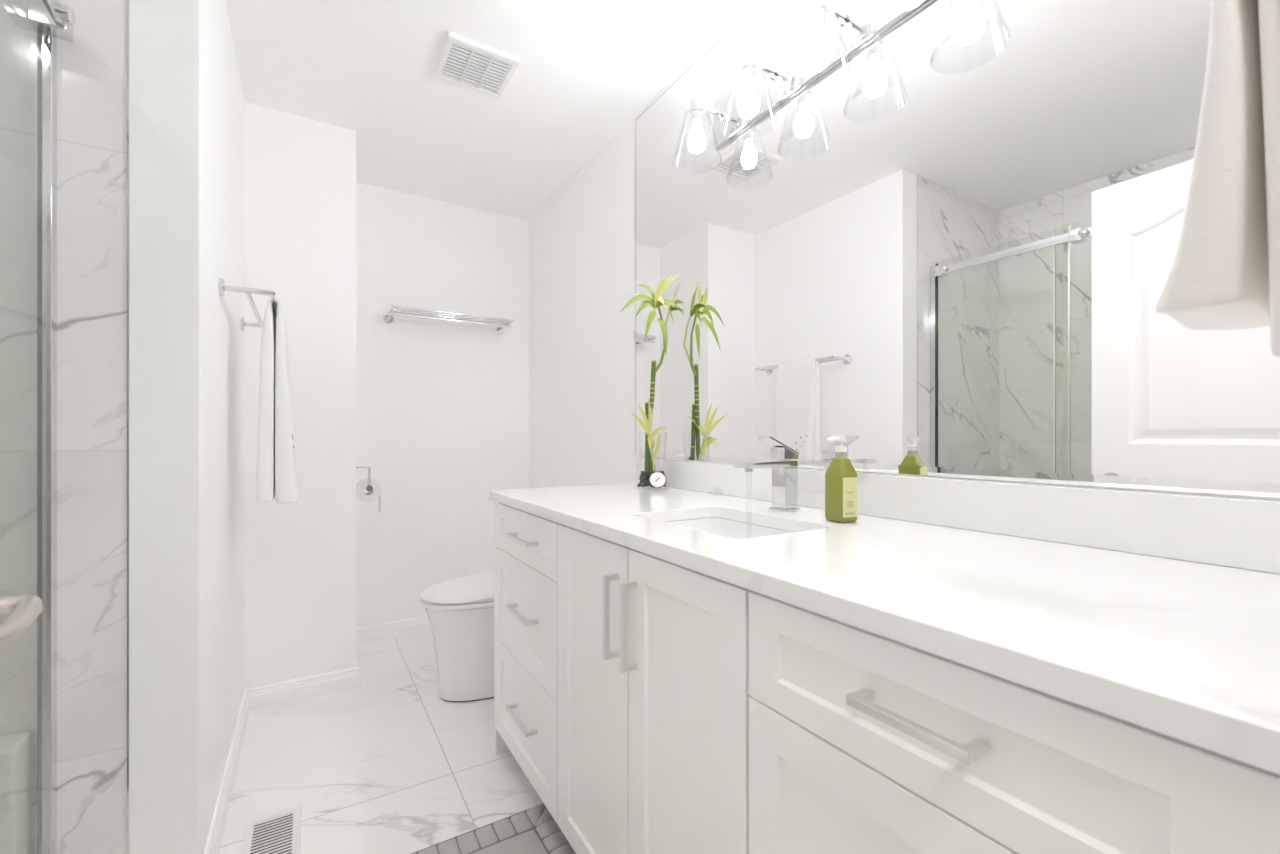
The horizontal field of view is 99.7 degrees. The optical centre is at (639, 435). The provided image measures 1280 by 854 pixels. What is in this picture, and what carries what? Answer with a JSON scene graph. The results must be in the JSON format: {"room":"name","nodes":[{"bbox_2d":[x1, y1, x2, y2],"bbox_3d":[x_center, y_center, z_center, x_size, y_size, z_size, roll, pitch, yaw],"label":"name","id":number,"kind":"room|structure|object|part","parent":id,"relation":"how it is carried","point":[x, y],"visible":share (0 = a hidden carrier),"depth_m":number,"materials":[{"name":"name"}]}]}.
{"room":"bathroom","nodes":[
{"label":"bathroom","id":0,"kind":"room"},
{"bbox_2d":[0,0,126,853],"bbox_3d":[-1.566,-0.120,0.999,0.938,2.441,0.100,0,0,-32],"label":"wall","id":1,"kind":"structure","parent":0,"point":[92,69],"depth_m":1.16,"materials":[{"name":"tile"}]},
{"bbox_2d":[0,732,31,853],"bbox_3d":[-1.527,0.855,0.912,0.673,0.490,0.090,0,0,-32],"label":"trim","id":2,"kind":"structure","parent":1,"relation":"attached to","point":[15,749],"depth_m":1.06,"materials":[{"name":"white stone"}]},
{"bbox_2d":[129,0,244,853],"bbox_3d":[-1.376,-0.120,1.706,0.125,2.441,1.106,0,0,-32],"label":"wall","id":3,"kind":"structure","parent":0,"point":[187,102],"depth_m":1.25,"materials":[{"name":"white paint"}]},
{"bbox_2d":[127,0,128,853],"bbox_3d":[-1.140,-0.120,1.203,0.003,2.441,0.007,0,0,-32],"label":"trim","id":4,"kind":"structure","parent":3,"relation":"attached to","point":[127,0],"depth_m":1.20,"materials":[{"name":"silver metal"}]},
{"bbox_2d":[204,690,248,853],"bbox_3d":[-1.300,1.058,1.715,0.015,0.084,1.041,0,0,-32],"label":"baseboard","id":5,"kind":"structure","parent":3,"relation":"attached to","point":[215,834],"depth_m":1.61,"materials":[{"name":"white paint"}]},
{"bbox_2d":[218,278,276,330],"bbox_3d":[-1.301,-0.425,1.830,0.132,0.052,0.642,0,0,-32],"label":"towel bar","id":6,"kind":"object","parent":3,"relation":"attached to","point":[222,287],"visible":0.88,"depth_m":1.60,"materials":[{"name":"silver metal"}]},
{"bbox_3d":[-1.144,-0.425,1.580,0.119,0.016,0.016,0,0,-32],"label":"arm","id":7,"kind":"part","parent":6,"relation":"part of","materials":[{"name":"silver metal"}]},
{"bbox_3d":[-1.453,-0.425,2.083,0.119,0.016,0.016,0,0,-32],"label":"arm","id":8,"kind":"part","parent":6,"relation":"part of","materials":[{"name":"silver metal"}]},
{"bbox_3d":[-1.302,-0.422,1.829,0.014,0.014,0.590,0,0,-32],"label":"rail","id":9,"kind":"part","parent":6,"relation":"part of","materials":[{"name":"silver metal"}]},
{"bbox_3d":[-1.251,-0.425,1.860,0.014,0.014,0.590,0,0,-32],"label":"rail","id":10,"kind":"part","parent":6,"relation":"part of","materials":[{"name":"silver metal"}]},
{"bbox_2d":[256,297,298,502],"bbox_3d":[-1.224,-0.113,1.825,0.126,0.660,0.286,0,0,-32],"label":"hand towel","id":11,"kind":"object","parent":6,"relation":"hanging from","point":[276,464],"visible":0.96,"depth_m":1.71,"materials":[{"name":"white fabric"}]},
{"bbox_2d":[245,102,355,688],"bbox_3d":[-1.595,-0.120,2.541,0.416,2.441,0.646,0,0,-32],"label":"wall","id":12,"kind":"structure","parent":0,"point":[300,172],"depth_m":2.28,"materials":[{"name":"white paint"}]},
{"bbox_2d":[245,666,359,709],"bbox_3d":[-1.407,1.058,2.268,0.411,0.084,0.015,0,0,-32],"label":"baseboard","id":13,"kind":"structure","parent":12,"relation":"attached to","point":[329,682],"depth_m":2.26,"materials":[{"name":"white paint"}]},
{"bbox_2d":[356,464,372,491],"bbox_3d":[-1.303,0.190,2.535,0.075,0.134,0.175,0,0,-32],"label":"paper holder","id":14,"kind":"object","parent":12,"relation":"attached to","point":[369,487],"visible":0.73,"depth_m":2.48,"materials":[{"name":"silver metal"}]},
{"bbox_3d":[-1.308,0.193,2.541,0.060,0.111,0.161,0,0,-32],"label":"arm","id":15,"kind":"part","parent":14,"relation":"part of","materials":[{"name":"silver metal"}]},
{"bbox_2d":[356,478,380,512],"bbox_3d":[-1.288,0.283,2.554,0.106,0.163,0.100,0,0,-32],"label":"toilet paper roll","id":16,"kind":"object","parent":14,"relation":"on","point":[361,484],"visible":0.84,"depth_m":2.52,"materials":[{"name":"white paper"}]},
{"bbox_2d":[218,631,543,853],"bbox_3d":[-0.439,1.130,0.800,2.450,0.060,4.823,0,0,-32],"label":"floor","id":17,"kind":"structure","parent":0,"point":[385,764],"depth_m":1.79,"materials":[{"name":"tile"}]},
{"bbox_2d":[241,805,300,853],"bbox_3d":[-0.982,1.097,1.439,0.132,0.006,0.300,0,0,-32],"label":"floor vent","id":18,"kind":"object","parent":17,"relation":"in","point":[278,832],"visible":1,"depth_m":1.49,"materials":[{"name":"white metal"}]},
{"bbox_2d":[420,572,493,701],"bbox_3d":[-0.580,0.752,2.427,0.764,0.696,0.388,0,0,-32],"label":"toilet","id":19,"kind":"object","parent":17,"relation":"on","point":[460,611],"visible":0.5,"depth_m":2.22,"materials":[{"name":"white ceramic"}]},
{"bbox_3d":[-0.677,0.688,2.368,0.534,0.021,0.372,0,0,-32],"label":"seat","id":20,"kind":"part","parent":19,"relation":"part of","materials":[{"name":"white plastic"}]},
{"bbox_3d":[-0.678,0.653,2.368,0.536,0.043,0.374,0,0,-32],"label":"lid","id":21,"kind":"part","parent":19,"relation":"part of","materials":[{"name":"white plastic"}]},
{"bbox_2d":[411,804,575,853],"bbox_3d":[-0.285,1.090,1.113,0.550,0.019,0.835,0,0,-32],"label":"bath mat","id":22,"kind":"object","parent":17,"relation":"on","point":[534,830],"visible":0.92,"depth_m":1.46,"materials":[{"name":"grey"}]},
{"bbox_3d":[-0.285,1.087,1.113,0.390,0.011,0.675,0,0,-32],"label":"panel","id":23,"kind":"part","parent":22,"relation":"part of","materials":[{"name":"grey fabric"}]},
{"bbox_2d":[494,501,559,823],"bbox_3d":[-0.109,0.662,1.786,0.650,0.876,0.577,0,0,-32],"label":"base cabinet","id":24,"kind":"object","parent":17,"relation":"on","point":[525,543],"visible":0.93,"depth_m":1.59,"materials":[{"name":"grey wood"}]},
{"bbox_3d":[-0.240,0.662,2.033,0.616,0.876,0.018,0,0,-32],"label":"panel","id":25,"kind":"part","parent":24,"relation":"part of","materials":[{"name":"white paint"}]},
{"bbox_3d":[-0.352,0.838,1.596,0.036,0.011,0.184,0,0,-32],"label":"bar handle","id":26,"kind":"part","parent":24,"relation":"part of","materials":[{"name":"silver metal"}]},
{"bbox_3d":[-0.352,0.527,1.596,0.036,0.011,0.184,0,0,-32],"label":"bar handle","id":27,"kind":"part","parent":24,"relation":"part of","materials":[{"name":"silver metal"}]},
{"bbox_3d":[-0.352,0.306,1.596,0.036,0.011,0.184,0,0,-32],"label":"bar handle","id":28,"kind":"part","parent":24,"relation":"part of","materials":[{"name":"silver metal"}]},
{"bbox_3d":[-0.348,0.855,1.639,0.020,0.314,0.536,0,0,-32],"label":"drawer","id":29,"kind":"part","parent":24,"relation":"part of","materials":[{"name":"white paint"}]},
{"bbox_3d":[-0.348,0.539,1.639,0.020,0.310,0.536,0,0,-32],"label":"drawer","id":30,"kind":"part","parent":24,"relation":"part of","materials":[{"name":"white paint"}]},
{"bbox_3d":[-0.348,0.305,1.639,0.020,0.152,0.536,0,0,-32],"label":"drawer","id":31,"kind":"part","parent":24,"relation":"part of","materials":[{"name":"white paint"}]},
{"bbox_2d":[558,524,750,853],"bbox_3d":[0.219,0.665,1.252,0.650,0.870,0.709,0,0,-32],"label":"base cabinet","id":32,"kind":"object","parent":17,"relation":"on","point":[653,652],"visible":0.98,"depth_m":1.04,"materials":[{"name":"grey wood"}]},
{"bbox_3d":[-0.111,0.621,1.254,0.020,0.782,0.358,0,0,-32],"label":"cabinet door","id":33,"kind":"part","parent":32,"relation":"part of","materials":[{"name":"white paint"}]},
{"bbox_3d":[-0.059,0.374,1.119,0.036,0.172,0.011,0,0,-32],"label":"bar handle","id":34,"kind":"part","parent":32,"relation":"part of","materials":[{"name":"silver metal"}]},
{"bbox_3d":[-0.022,0.374,1.058,0.036,0.172,0.011,0,0,-32],"label":"bar handle","id":35,"kind":"part","parent":32,"relation":"part of","materials":[{"name":"silver metal"}]},
{"bbox_3d":[0.075,0.621,0.951,0.020,0.782,0.343,0,0,-32],"label":"cabinet door","id":36,"kind":"part","parent":32,"relation":"part of","materials":[{"name":"white paint"}]},
{"bbox_2d":[749,591,1279,853],"bbox_3d":[0.544,0.663,0.723,0.650,0.874,0.538,0,0,-32],"label":"base cabinet","id":37,"kind":"object","parent":17,"relation":"on","point":[861,741],"visible":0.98,"depth_m":0.55,"materials":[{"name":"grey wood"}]},
{"bbox_3d":[0.302,0.539,0.581,0.020,0.310,0.514,0,0,-32],"label":"drawer","id":38,"kind":"part","parent":37,"relation":"part of","materials":[{"name":"white paint"}]},
{"bbox_2d":[488,483,1279,774],"bbox_3d":[0.214,0.208,1.286,0.627,0.030,1.846,0,0,-32],"label":"countertop","id":39,"kind":"structure","parent":37,"relation":"on","point":[1186,651],"depth_m":0.65,"materials":[{"name":"white stone"}]},
{"bbox_2d":[637,471,666,487],"bbox_3d":[0.047,0.157,1.958,0.109,0.061,0.107,0,0,-32],"label":"pebbles","id":40,"kind":"object","parent":39,"relation":"on","point":[648,474],"visible":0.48,"depth_m":1.94,"materials":[{"name":"grey stone"}]},
{"bbox_2d":[650,472,664,486],"bbox_3d":[0.045,0.090,1.959,0.132,0.205,0.132,0,0,25],"label":"clock","id":41,"kind":"object","parent":39,"relation":"on","point":[657,479],"visible":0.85,"depth_m":1.90,"materials":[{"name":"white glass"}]},
{"bbox_2d":[620,275,684,485],"bbox_3d":[0.042,-0.197,1.936,0.232,0.756,0.132,0,0,-4],"label":"bamboo","id":42,"kind":"object","parent":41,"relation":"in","point":[656,300],"visible":0.96,"depth_m":1.93,"materials":[{"name":"green plant"}]},
{"bbox_2d":[667,517,792,538],"bbox_3d":[0.195,0.292,1.244,0.307,0.138,0.427,0,0,-32],"label":"sink","id":43,"kind":"object","parent":39,"relation":"in","point":[729,528],"visible":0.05,"depth_m":1.42,"materials":[{"name":"white ceramic"}]},
{"bbox_2d":[735,436,800,510],"bbox_3d":[0.327,0.096,1.383,0.182,0.192,0.058,0,0,-32],"label":"faucet","id":44,"kind":"object","parent":39,"relation":"on","point":[784,469],"visible":1,"depth_m":1.39,"materials":[{"name":"silver metal"}]},
{"bbox_3d":[0.325,0.073,1.381,0.176,0.018,0.047,0,0,-32],"label":"spout","id":45,"kind":"part","parent":44,"relation":"part of","materials":[{"name":"silver metal"}]},
{"bbox_3d":[0.359,0.025,1.402,0.107,0.050,0.047,0,0,-32],"label":"lever","id":46,"kind":"part","parent":44,"relation":"part of","materials":[{"name":"silver metal"}]},
{"bbox_3d":[0.380,0.190,1.415,0.058,0.005,0.058,0,0,-32],"label":"plate","id":47,"kind":"part","parent":44,"relation":"part of","materials":[{"name":"silver metal"}]},
{"bbox_2d":[825,436,856,522],"bbox_3d":[0.449,0.097,1.218,0.066,0.191,0.054,0,0,-24],"label":"soap bottle","id":48,"kind":"object","parent":39,"relation":"on","point":[840,476],"visible":1,"depth_m":1.20,"materials":[{"name":"green plastic"}]},
{"bbox_2d":[845,491,854,514],"bbox_3d":[0.466,0.149,1.196,0.028,0.051,0.001,0,0,-24],"label":"label","id":49,"kind":"object","parent":48,"relation":"attached to","point":[849,495],"depth_m":1.20,"materials":[{"name":"yellow paper"}]},
{"bbox_3d":[0.283,0.298,0.563,0.036,0.011,0.133,0,0,-32],"label":"bar handle","id":50,"kind":"part","parent":37,"relation":"part of","materials":[{"name":"silver metal"}]},
{"bbox_3d":[-0.826,1.050,0.479,0.095,0.100,1.561,0,0,-32],"label":"trim","id":51,"kind":"structure","parent":17,"relation":"on","visible":0},
{"bbox_2d":[27,0,74,853],"bbox_3d":[-0.821,0.048,0.499,0.068,1.905,1.530,0,0,-32],"label":"shower door frame","id":52,"kind":"structure","parent":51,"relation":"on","point":[51,20],"depth_m":1.11,"materials":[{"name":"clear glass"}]},
{"bbox_3d":[-0.803,-0.844,0.493,0.012,0.037,1.501,0,0,-32],"label":"header rail","id":53,"kind":"part","parent":52,"relation":"part of","materials":[{"name":"silver metal"}]},
{"bbox_2d":[356,183,528,627],"bbox_3d":[-1.147,-0.120,3.137,1.011,2.441,0.100,0,0,-32],"label":"wall","id":54,"kind":"structure","parent":0,"point":[442,407],"depth_m":3.06,"materials":[{"name":"white paint"}]},
{"bbox_2d":[356,616,430,643],"bbox_3d":[-1.109,1.058,3.093,0.991,0.084,0.015,0,0,-32],"label":"baseboard","id":55,"kind":"structure","parent":54,"relation":"attached to","point":[382,631],"depth_m":2.94,"materials":[{"name":"white paint"}]},
{"bbox_2d":[383,305,514,334],"bbox_3d":[-1.050,-0.638,3.005,0.665,0.052,0.226,0,0,-32],"label":"towel rack","id":56,"kind":"object","parent":54,"relation":"attached to","point":[501,323],"visible":1,"depth_m":2.93,"materials":[{"name":"silver metal"}]},
{"bbox_3d":[-1.309,-0.645,2.841,0.014,0.014,0.215,0,0,-32],"label":"arm","id":57,"kind":"part","parent":56,"relation":"part of","materials":[{"name":"silver metal"}]},
{"bbox_3d":[-1.050,-0.658,3.008,0.650,0.013,0.013,0,0,-32],"label":"rail","id":58,"kind":"part","parent":56,"relation":"part of","materials":[{"name":"silver metal"}]},
{"bbox_3d":[-1.021,-0.658,2.962,0.650,0.013,0.013,0,0,-32],"label":"rail","id":59,"kind":"part","parent":56,"relation":"part of","materials":[{"name":"silver metal"}]},
{"bbox_3d":[-0.993,-0.658,2.915,0.650,0.013,0.013,0,0,-32],"label":"rail","id":60,"kind":"part","parent":56,"relation":"part of","materials":[{"name":"silver metal"}]},
{"bbox_3d":[-0.996,-0.622,2.918,0.613,0.013,0.013,0,0,-32],"label":"hanging rail","id":61,"kind":"part","parent":56,"relation":"part of","materials":[{"name":"silver metal"}]},
{"bbox_3d":[-0.786,-0.645,3.162,0.014,0.014,0.215,0,0,-32],"label":"arm","id":62,"kind":"part","parent":56,"relation":"part of","materials":[{"name":"silver metal"}]},
{"bbox_2d":[226,0,753,219],"bbox_3d":[-0.481,-1.371,0.774,2.550,0.060,4.823,0,0,-32],"label":"ceiling","id":63,"kind":"structure","parent":0,"point":[586,69],"depth_m":2.01,"materials":[{"name":"white paint"}]},
{"bbox_2d":[434,31,519,98],"bbox_3d":[-0.592,-1.331,1.951,0.247,0.020,0.245,0,0,-32],"label":"ceiling vent","id":64,"kind":"object","parent":63,"relation":"in","point":[463,61],"visible":1,"depth_m":1.93,"materials":[{"name":"white plastic"}]},
{"bbox_2d":[441,42,511,92],"bbox_3d":[-0.592,-1.325,1.951,0.207,0.010,0.205,0,0,-32],"label":"grille","id":65,"kind":"object","parent":64,"relation":"attached to","point":[463,64],"depth_m":1.95,"materials":[{"name":"white plastic"}]},
{"bbox_2d":[529,118,1279,500],"bbox_3d":[0.562,-0.120,1.415,0.100,2.441,4.823,0,0,-32],"label":"wall","id":66,"kind":"structure","parent":0,"point":[581,241],"depth_m":2.67,"materials":[{"name":"white paint"}]},
{"bbox_2d":[634,0,1279,497],"bbox_3d":[0.466,-0.625,1.471,0.006,1.424,1.876,0,0,-32],"label":"mirror","id":67,"kind":"object","parent":66,"relation":"attached to","point":[951,251],"visible":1,"depth_m":1.13,"materials":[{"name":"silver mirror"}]},
{"bbox_2d":[673,0,928,162],"bbox_3d":[0.383,-0.992,1.420,0.188,0.240,0.871,0,0,-32],"label":"vanity light","id":68,"kind":"object","parent":67,"relation":"attached to","point":[834,32],"visible":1,"depth_m":1.48,"materials":[{"name":"silver metal"}]},
{"bbox_3d":[0.182,-0.956,1.716,0.053,0.087,0.053,0,0,-32],"label":"bulb","id":69,"kind":"part","parent":68,"relation":"part of","materials":[{"name":"white glass"}]},
{"bbox_3d":[0.182,-0.952,1.716,0.156,0.159,0.156,0,0,-32],"label":"lamp shade","id":70,"kind":"part","parent":68,"relation":"part of","materials":[{"name":"clear glass"}]},
{"bbox_3d":[0.223,-1.048,1.741,0.097,0.028,0.028,0,0,-32],"label":"arm","id":71,"kind":"part","parent":68,"relation":"part of","materials":[{"name":"silver metal"}]},
{"bbox_3d":[0.306,-0.956,1.514,0.053,0.087,0.053,0,0,-32],"label":"bulb","id":72,"kind":"part","parent":68,"relation":"part of","materials":[{"name":"white glass"}]},
{"bbox_3d":[0.306,-0.952,1.514,0.156,0.159,0.156,0,0,-32],"label":"lamp shade","id":73,"kind":"part","parent":68,"relation":"part of","materials":[{"name":"clear glass"}]},
{"bbox_3d":[0.347,-1.048,1.540,0.097,0.028,0.028,0,0,-32],"label":"arm","id":74,"kind":"part","parent":68,"relation":"part of","materials":[{"name":"silver metal"}]},
{"bbox_3d":[0.431,-0.956,1.310,0.053,0.087,0.053,0,0,-32],"label":"bulb","id":75,"kind":"part","parent":68,"relation":"part of","materials":[{"name":"white glass"}]},
{"bbox_3d":[0.431,-0.952,1.310,0.156,0.159,0.156,0,0,-32],"label":"lamp shade","id":76,"kind":"part","parent":68,"relation":"part of","materials":[{"name":"clear glass"}]},
{"bbox_3d":[0.473,-1.048,1.335,0.097,0.028,0.028,0,0,-32],"label":"arm","id":77,"kind":"part","parent":68,"relation":"part of","materials":[{"name":"silver metal"}]},
{"bbox_3d":[0.556,-0.952,1.107,0.156,0.159,0.156,0,0,-32],"label":"lamp shade","id":78,"kind":"part","parent":68,"relation":"part of","materials":[{"name":"glass"}]},
{"bbox_2d":[636,458,1279,573],"bbox_3d":[0.473,0.142,1.446,0.018,0.100,1.845,0,0,-32],"label":"backsplash","id":79,"kind":"structure","parent":66,"relation":"attached to","point":[1241,533],"depth_m":0.97,"materials":[{"name":"white stone"}]},
{"bbox_3d":[0.294,-0.120,0.181,1.650,2.441,0.120,0,0,-32],"label":"wall","id":80,"kind":"structure","parent":0,"visible":0},
{"bbox_2d":[0,594,42,644],"bbox_3d":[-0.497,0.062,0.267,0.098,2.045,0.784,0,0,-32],"label":"door handle","id":81,"kind":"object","parent":80,"relation":"in","point":[24,609],"depth_m":0.54,"materials":[{"name":"white paint"}]},
{"bbox_3d":[0.657,-0.410,0.511,0.453,0.048,0.062,0,0,-32],"label":"towel bar","id":82,"kind":"object","parent":80,"relation":"attached to","visible":0},
{"bbox_2d":[1155,0,1279,356],"bbox_3d":[0.536,-0.242,0.470,0.200,0.374,0.098,0,0,-32],"label":"hand towel","id":83,"kind":"object","parent":82,"relation":"hanging from","point":[1224,274],"visible":1,"depth_m":0.42,"materials":[{"name":"white fabric"}]}
]}

